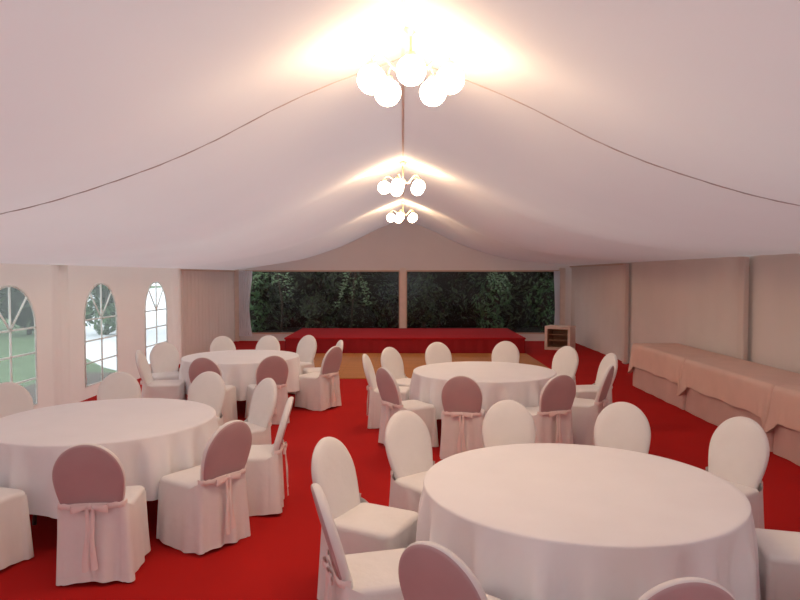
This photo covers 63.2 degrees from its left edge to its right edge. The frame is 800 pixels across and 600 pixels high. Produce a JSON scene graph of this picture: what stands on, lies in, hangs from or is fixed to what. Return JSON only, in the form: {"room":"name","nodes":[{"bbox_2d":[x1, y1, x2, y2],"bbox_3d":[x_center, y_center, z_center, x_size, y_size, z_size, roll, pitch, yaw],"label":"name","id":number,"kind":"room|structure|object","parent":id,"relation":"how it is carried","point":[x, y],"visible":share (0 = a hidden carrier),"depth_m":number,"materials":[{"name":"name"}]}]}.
{"room":"event hall","nodes":[
{"label":"event hall","id":0,"kind":"room"},
{"bbox_2d":[0,263,181,408],"bbox_3d":[-4.932,0.684,5.828,0.098,2.105,17.150,0,2,0],"label":"wall","id":1,"kind":"structure","parent":0,"point":[57,294],"depth_m":9.96,"materials":[{"name":"white fabric"}]},
{"bbox_2d":[0,285,37,405],"bbox_3d":[-4.957,0.633,8.273,0.028,1.642,1.166,0,2,0],"label":"window","id":2,"kind":"structure","parent":1,"relation":"in","point":[10,327],"depth_m":8.40,"materials":[{"name":"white plastic"}]},
{"bbox_2d":[84,283,117,387],"bbox_3d":[-4.945,0.537,10.771,0.028,1.642,1.166,0,2,0],"label":"window","id":3,"kind":"structure","parent":1,"relation":"in","point":[100,313],"depth_m":10.75,"materials":[{"name":"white plastic"}]},
{"bbox_2d":[145,281,167,364],"bbox_3d":[-4.934,0.445,13.169,0.028,1.642,1.166,0,2,0],"label":"window","id":4,"kind":"structure","parent":1,"relation":"in","point":[155,282],"depth_m":13.14,"materials":[{"name":"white plastic"}]},
{"bbox_2d":[180,269,234,356],"bbox_3d":[-4.924,0.260,16.870,0.070,2.105,4.950,0,2,0],"label":"wall","id":5,"kind":"structure","parent":0,"point":[207,297],"depth_m":16.41,"materials":[{"name":"white fabric"}]},
{"bbox_2d":[180,269,234,271],"bbox_3d":[-4.874,-0.758,16.801,0.040,0.035,4.670,0,2,0],"label":"trim","id":6,"kind":"structure","parent":5,"relation":"attached to","point":[180,269],"depth_m":16.36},
{"bbox_2d":[234,269,239,340],"bbox_3d":[-4.823,0.136,19.247,0.120,2.170,0.130,0,2,0],"label":"trim","id":7,"kind":"structure","parent":5,"relation":"attached to","point":[236,273],"depth_m":19.18,"materials":[{"name":"white metal"}]},
{"bbox_2d":[0,0,799,269],"bbox_3d":[0.037,-1.208,8.210,10.000,1.495,22.100,0,2,0],"label":"ceiling","id":8,"kind":"structure","parent":0,"point":[94,93],"depth_m":4.49,"materials":[{"name":"white fabric"}]},
{"bbox_2d":[239,271,251,335],"bbox_3d":[-4.538,0.106,19.109,0.410,1.920,0.044,0,2,0],"label":"curtain","id":9,"kind":"object","parent":8,"relation":"hanging from","point":[245,277],"visible":1,"depth_m":19.11,"materials":[{"name":"white fabric"}]},
{"bbox_2d":[0,57,799,214],"bbox_3d":[0.022,-1.077,4.912,10.000,1.497,0.016,0,2,0],"label":"trim","id":10,"kind":"structure","parent":8,"relation":"attached to","point":[401,57],"depth_m":4.90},
{"bbox_2d":[378,162,424,195],"bbox_3d":[0.035,-1.731,9.216,0.688,0.452,0.663,1,2,16],"label":"chandelier","id":11,"kind":"object","parent":8,"relation":"hanging from","point":[397,185],"visible":1,"depth_m":9.15,"materials":[{"name":"white glass"}]},
{"bbox_2d":[387,201,417,222],"bbox_3d":[0.059,-1.932,14.212,0.688,0.452,0.663,1,2,14],"label":"chandelier","id":12,"kind":"object","parent":8,"relation":"hanging from","point":[399,217],"visible":1,"depth_m":14.12,"materials":[{"name":"white glass"}]},
{"bbox_2d":[401,0,404,211],"bbox_3d":[0.037,-1.908,8.183,0.026,0.086,22.060,0,2,0],"label":"trim","id":13,"kind":"structure","parent":8,"relation":"attached to","point":[402,1],"depth_m":4.76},
{"bbox_2d":[357,26,463,106],"bbox_3d":[0.069,-1.549,4.218,0.688,0.452,0.663,0,2,0],"label":"chandelier","id":14,"kind":"object","parent":8,"relation":"hanging from","point":[411,70],"visible":0.98,"depth_m":4.12,"materials":[{"name":"white glass"}]},
{"bbox_2d":[554,271,559,324],"bbox_3d":[4.596,0.108,19.067,0.180,1.920,0.044,0,2,0],"label":"curtain","id":15,"kind":"object","parent":8,"relation":"hanging from","point":[556,273],"visible":0.8,"depth_m":19.05,"materials":[{"name":"white fabric"}]},
{"bbox_2d":[0,341,799,599],"bbox_3d":[0.037,1.646,8.319,10.000,0.052,22.100,0,2,0],"label":"floor","id":16,"kind":"structure","parent":0,"point":[279,560],"depth_m":5.48,"materials":[{"name":"red carpet"}]},
{"bbox_2d":[0,487,33,569],"bbox_3d":[-2.853,1.328,4.289,0.523,0.924,0.644,1,2,18],"label":"banquet chair","id":17,"kind":"object","parent":16,"relation":"on","point":[16,544],"visible":1,"depth_m":4.39,"materials":[{"name":"fabric"}]},
{"bbox_2d":[0,382,33,417],"bbox_3d":[-3.602,1.261,6.035,0.524,0.924,0.644,-2,3,-40],"label":"banquet chair","id":18,"kind":"object","parent":16,"relation":"on","point":[14,398],"visible":0.2,"depth_m":6.23,"materials":[{"name":"fabric"}]},
{"bbox_2d":[32,515,36,524],"bbox_3d":[-2.475,1.375,5.488,1.740,0.753,1.740,0,2,0],"label":"round table","id":19,"kind":"object","parent":16,"relation":"on","point":[34,521],"visible":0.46,"depth_m":5.10,"materials":[{"name":"metal"}]},
{"bbox_2d":[0,398,218,518],"bbox_3d":[-2.482,1.244,5.484,1.886,0.503,1.901,0,2,0],"label":"tablecloth","id":20,"kind":"object","parent":19,"relation":"on","point":[152,439],"visible":0.82,"depth_m":4.96,"materials":[{"name":"fabric"}]},
{"bbox_2d":[52,443,150,585],"bbox_3d":[-1.971,1.328,4.302,0.502,0.924,0.643,0,2,-8],"label":"banquet chair","id":21,"kind":"object","parent":16,"relation":"on","point":[103,530],"visible":1,"depth_m":4.08,"materials":[{"name":"fabric"}]},
{"bbox_2d":[97,372,140,399],"bbox_3d":[-2.900,1.237,6.662,0.502,0.924,0.643,-1,2,-18],"label":"banquet chair","id":22,"kind":"object","parent":16,"relation":"on","point":[117,385],"visible":0.2,"depth_m":6.87,"materials":[{"name":"fabric"}]},
{"bbox_2d":[135,350,185,399],"bbox_3d":[-3.286,1.149,8.955,0.643,0.924,0.502,0,2,-8],"label":"banquet chair","id":23,"kind":"object","parent":16,"relation":"on","point":[151,388],"visible":0.7,"depth_m":8.77,"materials":[{"name":"fabric"}]},
{"bbox_2d":[149,342,186,399],"bbox_3d":[-3.511,1.118,9.772,0.524,0.924,0.644,-1,2,-28],"label":"banquet chair","id":24,"kind":"object","parent":16,"relation":"on","point":[164,356],"visible":0.44,"depth_m":9.92,"materials":[{"name":"fabric"}]},
{"bbox_2d":[156,420,251,554],"bbox_3d":[-1.427,1.309,4.796,0.638,0.923,0.511,1,3,34],"label":"banquet chair","id":25,"kind":"object","parent":16,"relation":"on","point":[203,508],"visible":1,"depth_m":4.63,"materials":[{"name":"fabric"}]},
{"bbox_2d":[187,371,225,425],"bbox_3d":[-2.102,1.236,6.681,0.512,0.924,0.638,0,2,12],"label":"banquet chair","id":26,"kind":"object","parent":16,"relation":"on","point":[208,388],"visible":0.25,"depth_m":6.87,"materials":[{"name":"fabric"}]},
{"bbox_2d":[189,357,237,423],"bbox_3d":[-2.443,1.167,8.484,0.511,0.923,0.638,0,2,6],"label":"banquet chair","id":27,"kind":"object","parent":16,"relation":"on","point":[200,365],"visible":0.37,"depth_m":8.27,"materials":[{"name":"fabric"}]},
{"bbox_2d":[210,336,235,351],"bbox_3d":[-2.878,1.081,10.742,0.511,0.923,0.638,-1,2,-27],"label":"banquet chair","id":28,"kind":"object","parent":16,"relation":"on","point":[221,343],"visible":0.16,"depth_m":10.93,"materials":[{"name":"fabric"}]},
{"bbox_2d":[218,378,277,444],"bbox_3d":[-1.535,1.250,6.328,0.643,0.924,0.502,-2,3,-42],"label":"banquet chair","id":29,"kind":"object","parent":16,"relation":"on","point":[263,403],"visible":0.44,"depth_m":6.37,"materials":[{"name":"fabric"}]},
{"bbox_2d":[245,355,289,423],"bbox_3d":[-1.753,1.161,8.653,0.523,0.924,0.644,-1,2,-26],"label":"banquet chair","id":30,"kind":"object","parent":16,"relation":"on","point":[275,367],"visible":0.59,"depth_m":8.47,"materials":[{"name":"fabric"}]},
{"bbox_2d":[255,335,279,349],"bbox_3d":[-2.280,1.077,10.830,0.502,0.924,0.643,0,2,7],"label":"banquet chair","id":31,"kind":"object","parent":16,"relation":"on","point":[268,342],"visible":0.18,"depth_m":11.05,"materials":[{"name":"fabric"}]},
{"bbox_2d":[245,397,293,515],"bbox_3d":[-1.215,1.282,5.483,0.645,0.924,0.524,0,2,-7],"label":"banquet chair","id":32,"kind":"object","parent":16,"relation":"on","point":[264,464],"visible":0.68,"depth_m":5.27,"materials":[{"name":"fabric"}]},
{"bbox_2d":[288,335,316,393],"bbox_3d":[-1.736,1.073,10.950,0.523,0.924,0.644,1,3,34],"label":"banquet chair","id":33,"kind":"object","parent":16,"relation":"on","point":[307,346],"visible":0.32,"depth_m":11.06,"materials":[{"name":"fabric"}]},
{"bbox_2d":[295,346,341,410],"bbox_3d":[-1.190,1.124,9.614,0.643,0.924,0.502,1,3,32],"label":"banquet chair","id":34,"kind":"object","parent":16,"relation":"on","point":[318,391],"visible":0.98,"depth_m":9.45,"materials":[{"name":"fabric"}]},
{"bbox_2d":[303,340,342,384],"bbox_3d":[-1.218,1.100,10.242,0.638,0.924,0.511,-1,2,-18],"label":"banquet chair","id":35,"kind":"object","parent":16,"relation":"on","point":[340,342],"visible":0.18,"depth_m":10.18,"materials":[{"name":"fabric"}]},
{"bbox_2d":[311,483,405,599],"bbox_3d":[-0.123,1.367,3.276,0.645,0.924,0.524,-1,2,-15],"label":"banquet chair","id":36,"kind":"object","parent":16,"relation":"on","point":[374,575],"visible":0.84,"depth_m":3.11,"materials":[{"name":"fabric"}]},
{"bbox_2d":[311,437,417,599],"bbox_3d":[-0.209,1.339,3.999,0.644,0.924,0.523,1,2,27],"label":"banquet chair","id":37,"kind":"object","parent":16,"relation":"on","point":[362,526],"visible":0.67,"depth_m":3.95,"materials":[{"name":"fabric"}]},
{"bbox_2d":[362,354,409,428],"bbox_3d":[-0.168,1.168,8.466,0.638,0.923,0.512,0,2,7],"label":"banquet chair","id":38,"kind":"object","parent":16,"relation":"on","point":[374,414],"visible":0.59,"depth_m":8.28,"materials":[{"name":"fabric"}]},
{"bbox_2d":[381,347,410,387],"bbox_3d":[0.062,1.143,9.125,0.643,0.924,0.502,2,3,42],"label":"banquet chair","id":39,"kind":"object","parent":16,"relation":"on","point":[391,359],"visible":0.31,"depth_m":9.23,"materials":[{"name":"fabric"}]},
{"bbox_2d":[400,268,405,327],"bbox_3d":[0.087,0.136,19.248,0.170,2.170,0.098,0,2,0],"label":"trim","id":40,"kind":"structure","parent":16,"relation":"on","point":[402,270],"depth_m":19.19,"materials":[{"name":"white metal"}]},
{"bbox_2d":[284,328,525,352],"bbox_3d":[0.130,1.084,17.639,6.020,0.400,2.930,0,2,0],"label":"stage","id":41,"kind":"object","parent":16,"relation":"on","point":[355,340],"visible":0.82,"depth_m":16.21,"materials":[{"name":"red carpet"}]},
{"bbox_2d":[376,367,438,446],"bbox_3d":[0.067,1.208,7.426,0.644,0.924,0.523,-1,3,-33],"label":"banquet chair","id":42,"kind":"object","parent":16,"relation":"on","point":[391,400],"visible":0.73,"depth_m":7.33,"materials":[{"name":"fabric"}]},
{"bbox_2d":[385,410,434,512],"bbox_3d":[0.211,1.311,4.733,0.511,0.924,0.638,-2,3,-40],"label":"banquet chair","id":43,"kind":"object","parent":16,"relation":"on","point":[408,445],"visible":0.46,"depth_m":4.81,"materials":[{"name":"fabric"}]},
{"bbox_2d":[425,342,451,364],"bbox_3d":[0.657,1.119,9.740,0.511,0.924,0.638,-1,2,-18],"label":"banquet chair","id":44,"kind":"object","parent":16,"relation":"on","point":[436,352],"visible":0.2,"depth_m":9.94,"materials":[{"name":"fabric"}]},
{"bbox_2d":[398,541,501,599],"bbox_3d":[0.323,1.388,2.745,0.502,0.924,0.643,2,3,40],"label":"banquet chair","id":45,"kind":"object","parent":16,"relation":"on","point":[427,570],"visible":1,"depth_m":2.50,"materials":[{"name":"fabric"}]},
{"bbox_2d":[440,375,484,458],"bbox_3d":[0.686,1.225,6.999,0.512,0.923,0.638,0,2,10],"label":"banquet chair","id":46,"kind":"object","parent":16,"relation":"on","point":[462,416],"visible":0.88,"depth_m":6.77,"materials":[{"name":"fabric"}]},
{"bbox_2d":[492,341,519,362],"bbox_3d":[1.581,1.113,9.886,0.502,0.924,0.643,1,2,14],"label":"banquet chair","id":47,"kind":"object","parent":16,"relation":"on","point":[504,351],"visible":0.23,"depth_m":10.09,"materials":[{"name":"fabric"}]},
{"bbox_2d":[482,400,535,446],"bbox_3d":[0.877,1.298,5.082,0.503,0.924,0.643,0,2,2],"label":"banquet chair","id":48,"kind":"object","parent":16,"relation":"on","point":[507,422],"visible":0.21,"depth_m":5.29,"materials":[{"name":"fabric"}]},
{"bbox_2d":[525,374,575,443],"bbox_3d":[1.579,1.222,7.056,0.524,0.924,0.644,-1,2,-22],"label":"banquet chair","id":49,"kind":"object","parent":16,"relation":"on","point":[552,418],"visible":0.6,"depth_m":6.82,"materials":[{"name":"fabric"}]},
{"bbox_2d":[544,325,575,349],"bbox_3d":[4.223,0.993,17.148,0.680,0.620,0.500,1,3,30],"label":"box shelf","id":50,"kind":"object","parent":16,"relation":"on","point":[557,337],"visible":0.85,"depth_m":17.09,"materials":[{"name":"white wood"}]},
{"bbox_2d":[559,268,565,324],"bbox_3d":[4.787,0.138,19.203,0.160,2.170,0.130,0,2,0],"label":"trim","id":51,"kind":"structure","parent":16,"relation":"on","point":[562,270],"depth_m":19.13,"materials":[{"name":"white metal"}]},
{"bbox_2d":[552,346,578,384],"bbox_3d":[2.209,1.137,9.275,0.645,0.924,0.524,-2,3,-40],"label":"banquet chair","id":52,"kind":"object","parent":16,"relation":"on","point":[565,360],"visible":0.26,"depth_m":9.37,"materials":[{"name":"fabric"}]},
{"bbox_2d":[571,365,613,445],"bbox_3d":[2.152,1.202,7.590,0.643,0.924,0.502,1,3,30],"label":"banquet chair","id":53,"kind":"object","parent":16,"relation":"on","point":[585,412],"visible":0.62,"depth_m":7.37,"materials":[{"name":"fabric"}]},
{"bbox_2d":[575,353,617,405],"bbox_3d":[2.511,1.164,8.563,0.638,0.924,0.512,0,2,-10],"label":"banquet chair","id":54,"kind":"object","parent":16,"relation":"on","point":[582,391],"visible":0.37,"depth_m":8.44,"materials":[{"name":"fabric"}]},
{"bbox_2d":[594,402,650,453],"bbox_3d":[1.692,1.300,5.024,0.524,0.924,0.644,1,2,22],"label":"banquet chair","id":55,"kind":"object","parent":16,"relation":"on","point":[620,425],"visible":0.2,"depth_m":5.21,"materials":[{"name":"fabric"}]},
{"bbox_2d":[638,577,735,599],"bbox_3d":[0.985,1.396,2.527,0.511,0.923,0.638,0,2,-2],"label":"banquet chair","id":56,"kind":"object","parent":16,"relation":"on","point":[684,588],"visible":1,"depth_m":2.20,"materials":[{"name":"fabric"}]},
{"bbox_2d":[705,416,769,528],"bbox_3d":[2.245,1.317,4.584,0.638,0.923,0.511,-1,3,-32],"label":"banquet chair","id":57,"kind":"object","parent":16,"relation":"on","point":[739,449],"visible":0.38,"depth_m":4.63,"materials":[{"name":"fabric"}]},
{"bbox_2d":[755,528,799,599],"bbox_3d":[2.259,1.357,3.555,0.643,0.924,0.502,1,2,15],"label":"banquet chair","id":58,"kind":"object","parent":16,"relation":"on","point":[778,550],"visible":0.62,"depth_m":3.43,"materials":[{"name":"fabric"}]},
{"bbox_3d":[4.507,1.187,10.453,0.760,0.746,2.080,0,2,0],"label":"buffet table","id":59,"kind":"object","parent":16,"relation":"on","visible":0},
{"bbox_2d":[633,367,685,409],"bbox_3d":[4.506,1.181,10.453,0.818,0.742,2.112,0,2,0],"label":"tablecloth","id":60,"kind":"object","parent":59,"relation":"on","point":[662,388],"visible":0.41,"depth_m":10.33,"materials":[{"name":"pink fabric"}]},
{"bbox_2d":[628,343,737,394],"bbox_3d":[4.485,1.073,10.449,0.964,0.542,2.132,0,2,0],"label":"cloth","id":61,"kind":"object","parent":60,"relation":"on","point":[665,360],"visible":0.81,"depth_m":10.27,"materials":[{"name":"pink fabric"}]},
{"bbox_3d":[4.497,1.271,8.265,0.760,0.746,2.180,0,2,0],"label":"buffet table","id":62,"kind":"object","parent":16,"relation":"on","visible":0},
{"bbox_2d":[685,387,773,451],"bbox_3d":[4.498,1.265,8.264,0.822,0.742,2.214,0,2,0],"label":"tablecloth","id":63,"kind":"object","parent":62,"relation":"on","point":[715,411],"visible":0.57,"depth_m":8.51,"materials":[{"name":"pink fabric"}]},
{"bbox_2d":[677,359,799,429],"bbox_3d":[4.476,1.160,8.260,0.969,0.547,2.234,0,2,0],"label":"cloth","id":64,"kind":"object","parent":63,"relation":"on","point":[749,386],"visible":0.84,"depth_m":8.12,"materials":[{"name":"pink fabric"}]},
{"bbox_3d":[4.487,1.357,6.026,0.760,0.746,2.180,0,2,0],"label":"buffet table","id":65,"kind":"object","parent":16,"relation":"on","visible":0},
{"bbox_2d":[773,424,799,465],"bbox_3d":[4.487,1.351,6.026,0.821,0.742,2.212,0,2,0],"label":"tablecloth","id":66,"kind":"object","parent":65,"relation":"on","point":[786,444],"visible":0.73,"depth_m":6.88,"materials":[{"name":"pink fabric"}]},
{"bbox_2d":[764,385,799,432],"bbox_3d":[4.464,1.246,6.022,0.971,0.547,2.232,0,2,0],"label":"cloth","id":67,"kind":"object","parent":66,"relation":"on","point":[784,408],"visible":1,"depth_m":6.90,"materials":[{"name":"pink fabric"}]},
{"bbox_3d":[1.027,1.440,3.783,1.740,0.753,1.740,0,2,0],"label":"round table","id":68,"kind":"object","parent":16,"relation":"on","visible":0},
{"bbox_2d":[416,443,760,599],"bbox_3d":[1.026,1.310,3.777,1.892,0.503,1.889,0,2,0],"label":"tablecloth","id":69,"kind":"object","parent":68,"relation":"on","point":[530,521],"visible":0.93,"depth_m":3.25,"materials":[{"name":"fabric"}]},
{"bbox_3d":[1.057,1.271,8.200,1.740,0.753,1.740,0,2,0],"label":"round table","id":70,"kind":"object","parent":16,"relation":"on","visible":0},
{"bbox_2d":[409,361,556,418],"bbox_3d":[1.050,1.139,8.208,1.893,0.503,1.904,0,2,0],"label":"tablecloth","id":71,"kind":"object","parent":70,"relation":"on","point":[523,384],"visible":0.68,"depth_m":7.68,"materials":[{"name":"fabric"}]},
{"bbox_3d":[-2.356,1.215,9.665,1.653,0.753,1.653,0,2,0],"label":"round table","id":72,"kind":"object","parent":16,"relation":"on","visible":0},
{"bbox_2d":[179,350,301,400],"bbox_3d":[-2.357,1.084,9.642,1.792,0.503,1.804,0,2,0],"label":"tablecloth","id":73,"kind":"object","parent":72,"relation":"on","point":[238,368],"visible":0.58,"depth_m":9.22,"materials":[{"name":"fabric"}]},
{"bbox_2d":[239,220,571,340],"bbox_3d":[0.088,-0.581,19.292,10.000,3.600,0.001,0,2,0],"label":"wall","id":74,"kind":"structure","parent":0,"point":[408,245],"depth_m":19.26,"materials":[{"name":"white fabric"}]},
{"bbox_2d":[245,270,399,333],"bbox_3d":[-2.302,0.061,19.319,4.620,1.895,0.024,0,2,0],"label":"window","id":75,"kind":"structure","parent":74,"relation":"in","point":[245,270],"depth_m":19.28,"materials":[{"name":"clear plastic"}]},
{"bbox_2d":[406,270,558,333],"bbox_3d":[2.447,0.062,19.298,4.560,1.895,0.024,0,2,0],"label":"window","id":76,"kind":"structure","parent":74,"relation":"in","point":[406,270],"depth_m":19.25,"materials":[{"name":"clear plastic"}]},
{"bbox_2d":[571,253,799,373],"bbox_3d":[5.036,0.526,8.254,0.039,2.235,22.100,0,2,0],"label":"wall","id":77,"kind":"structure","parent":0,"point":[688,302],"depth_m":11.15,"materials":[{"name":"white fabric"}]},
{"bbox_2d":[570,263,622,266],"bbox_3d":[4.986,-0.885,16.721,0.040,0.035,4.730,0,2,0],"label":"trim","id":78,"kind":"structure","parent":77,"relation":"attached to","point":[620,263],"depth_m":16.21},
{"bbox_2d":[622,263,628,363],"bbox_3d":[4.975,0.297,14.350,0.080,2.225,0.180,0,2,0],"label":"trim","id":79,"kind":"structure","parent":77,"relation":"attached to","point":[625,265],"depth_m":14.29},
{"bbox_2d":[736,256,749,360],"bbox_3d":[4.953,0.487,9.403,0.080,2.225,0.180,0,2,0],"label":"trim","id":80,"kind":"structure","parent":77,"relation":"attached to","point":[743,262],"depth_m":9.32,"materials":[{"name":"white metal"}]},
{"label":"outside","id":81,"kind":"structure","parent":0,"visible":0},
{"bbox_2d":[24,372,113,403],"bbox_3d":[-5.909,1.859,3.701,1.650,0.020,19.200,0,2,0],"label":"ground","id":82,"kind":"structure","parent":81,"point":[91,377],"depth_m":12.28,"materials":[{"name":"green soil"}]},
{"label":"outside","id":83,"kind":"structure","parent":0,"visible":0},
{"bbox_2d":[0,286,628,386],"bbox_3d":[-14.773,0.117,50.109,150.000,0.080,140.000,0,2,0],"label":"ground","id":84,"kind":"structure","parent":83,"point":[23,367],"depth_m":15.40,"materials":[{"name":"green plant"}]},
{"bbox_2d":[0,287,33,334],"bbox_3d":[-12.476,-0.505,21.758,2.542,3.346,2.059,1,3,34],"label":"leafy shrub","id":85,"kind":"object","parent":84,"relation":"on","point":[25,319],"visible":0.09,"depth_m":21.05,"materials":[{"name":"green plant"}]},
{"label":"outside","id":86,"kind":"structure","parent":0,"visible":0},
{"bbox_2d":[85,288,165,370],"bbox_3d":[-22.378,-0.521,65.580,34.650,0.017,105.100,0,2,0],"label":"path","id":87,"kind":"structure","parent":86,"point":[93,348],"depth_m":21.04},
{"bbox_2d":[85,284,115,334],"bbox_3d":[-9.765,-0.238,21.560,2.194,2.869,1.403,0,2,0],"label":"leafy shrub","id":88,"kind":"object","parent":87,"relation":"on","point":[91,310],"visible":0.15,"depth_m":21.45,"materials":[{"name":"green plant"}]},
{"bbox_2d":[91,286,115,321],"bbox_3d":[-11.989,-0.717,27.514,2.367,3.341,1.835,0,2,0],"label":"leafy shrub","id":89,"kind":"object","parent":87,"relation":"on","point":[96,291],"visible":0.08,"depth_m":27.20,"materials":[{"name":"green plant"}]},
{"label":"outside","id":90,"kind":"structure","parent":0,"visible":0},
{"bbox_2d":[257,327,544,332],"bbox_3d":[2.052,1.128,22.601,16.100,0.030,5.900,0,2,0],"label":"ground","id":91,"kind":"structure","parent":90,"point":[289,329],"depth_m":23.64,"materials":[{"name":"green plant"}]},
{"bbox_2d":[249,272,271,331],"bbox_3d":[-5.130,0.088,22.151,1.431,2.178,1.407,0,2,0],"label":"leafy shrub","id":92,"kind":"object","parent":91,"relation":"on","point":[258,309],"visible":0.53,"depth_m":21.97,"materials":[{"name":"green plant"}]},
{"bbox_2d":[251,272,293,331],"bbox_3d":[-4.104,-0.066,21.195,1.417,2.508,1.344,0,2,0],"label":"tree","id":93,"kind":"object","parent":91,"relation":"on","point":[278,274],"visible":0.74,"depth_m":21.07,"materials":[{"name":"green plant"}]},
{"bbox_2d":[299,295,335,327],"bbox_3d":[-2.820,0.482,22.398,1.124,1.360,1.125,-2,3,-41],"label":"leafy shrub","id":94,"kind":"object","parent":91,"relation":"on","point":[314,308],"visible":0.93,"depth_m":22.15,"materials":[{"name":"green plant"}]},
{"bbox_2d":[334,272,371,327],"bbox_3d":[-1.365,0.065,21.035,1.212,2.259,1.370,1,2,19],"label":"tree","id":95,"kind":"object","parent":91,"relation":"on","point":[363,286],"visible":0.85,"depth_m":21.07,"materials":[{"name":"green plant"}]},
{"bbox_2d":[407,276,443,327],"bbox_3d":[0.744,0.171,22.074,1.557,1.974,1.154,0,2,0],"label":"leafy shrub","id":96,"kind":"object","parent":91,"relation":"on","point":[420,309],"visible":0.98,"depth_m":21.95,"materials":[{"name":"green plant"}]},
{"bbox_2d":[254,263,612,329],"bbox_3d":[0.981,-0.756,24.396,17.739,3.692,3.814,0,2,0],"label":"trees","id":97,"kind":"object","parent":91,"relation":"on","point":[459,288],"visible":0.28,"depth_m":23.88,"materials":[{"name":"green plant"}]},
{"bbox_2d":[471,276,512,327],"bbox_3d":[3.130,0.153,21.973,1.437,2.071,1.138,0,2,0],"label":"leafy shrub","id":98,"kind":"object","parent":91,"relation":"on","point":[489,302],"visible":0.84,"depth_m":21.73,"materials":[{"name":"green plant"}]},
{"bbox_2d":[487,272,516,293],"bbox_3d":[3.164,-0.140,21.165,0.837,2.658,1.328,-1,3,-29],"label":"leafy branch","id":99,"kind":"object","parent":91,"relation":"on","point":[494,274],"visible":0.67,"depth_m":20.91,"materials":[{"name":"green plant"}]},
{"bbox_2d":[523,278,554,330],"bbox_3d":[5.165,0.075,22.271,1.856,2.150,1.124,0,2,0],"label":"leafy shrub","id":100,"kind":"object","parent":91,"relation":"on","point":[542,297],"visible":0.63,"depth_m":22.05,"materials":[{"name":"green plant"}]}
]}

